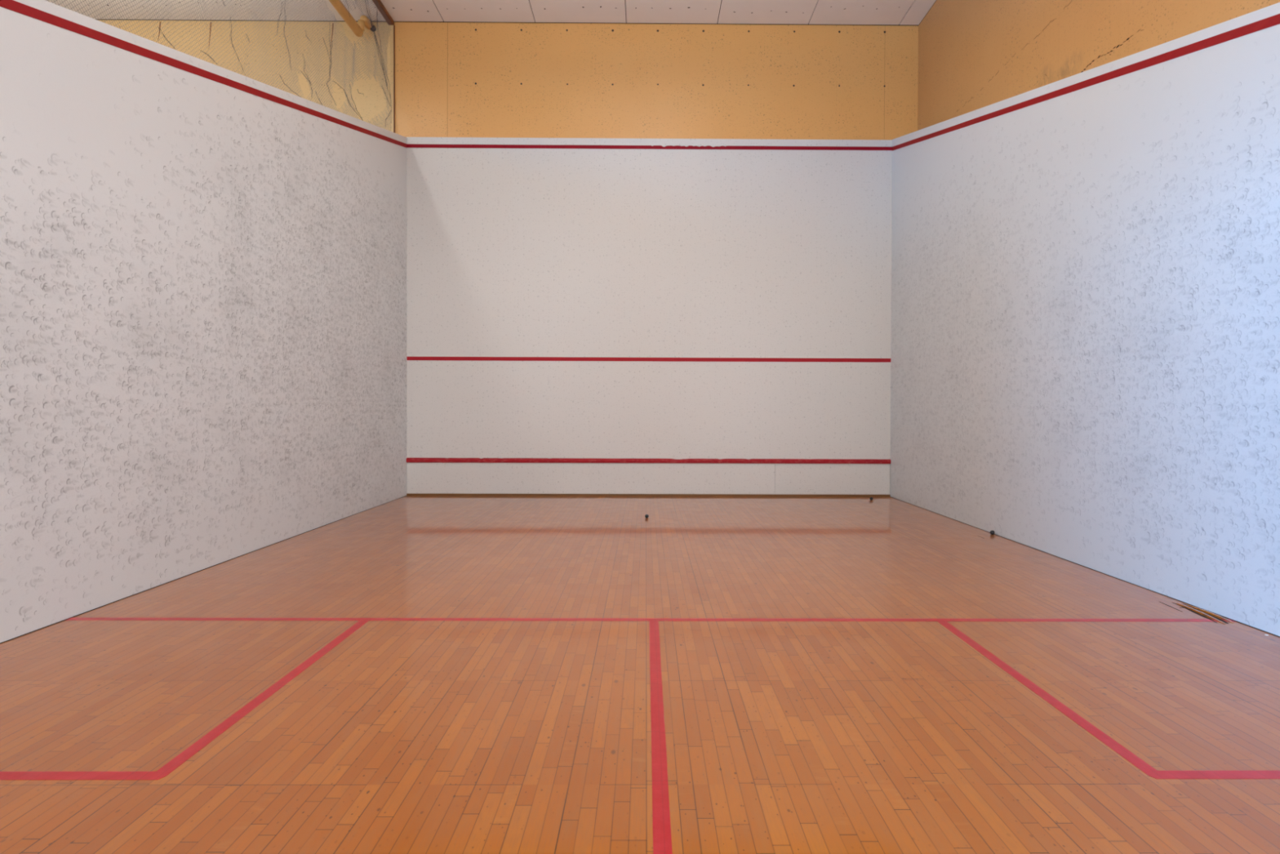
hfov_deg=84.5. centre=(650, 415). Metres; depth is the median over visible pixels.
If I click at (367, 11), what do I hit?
net
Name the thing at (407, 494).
baseboard
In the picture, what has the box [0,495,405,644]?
trim
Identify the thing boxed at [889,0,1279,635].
wall
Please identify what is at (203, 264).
wall
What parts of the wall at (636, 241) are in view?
divider panel, panel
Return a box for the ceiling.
[45,0,936,26]
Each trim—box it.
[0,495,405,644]
[373,0,394,25]
[393,25,395,133]
[890,496,1279,636]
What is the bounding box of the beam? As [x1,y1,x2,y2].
[357,15,375,31]
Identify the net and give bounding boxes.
[44,0,391,131]
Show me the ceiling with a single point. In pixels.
(784, 12)
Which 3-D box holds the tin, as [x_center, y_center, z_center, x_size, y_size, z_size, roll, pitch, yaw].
[-0.025,0.798,9.318,6.394,0.471,0.033,0,1,0]
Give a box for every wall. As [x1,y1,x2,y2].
[0,0,406,642]
[97,19,918,466]
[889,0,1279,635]
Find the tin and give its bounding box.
[406,457,890,494]
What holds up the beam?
attached to the wall at (636, 241)
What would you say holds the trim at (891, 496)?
attached to the wall at (1085, 344)
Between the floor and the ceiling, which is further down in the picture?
the floor
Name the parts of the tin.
panel, rail, panel, panel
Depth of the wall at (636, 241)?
9.30 m
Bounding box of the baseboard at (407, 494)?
[406,493,890,496]
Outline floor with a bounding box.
[0,495,1279,853]
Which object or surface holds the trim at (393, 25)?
attached to the wall at (203, 264)
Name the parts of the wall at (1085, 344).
panel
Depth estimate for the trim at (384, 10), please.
8.95 m

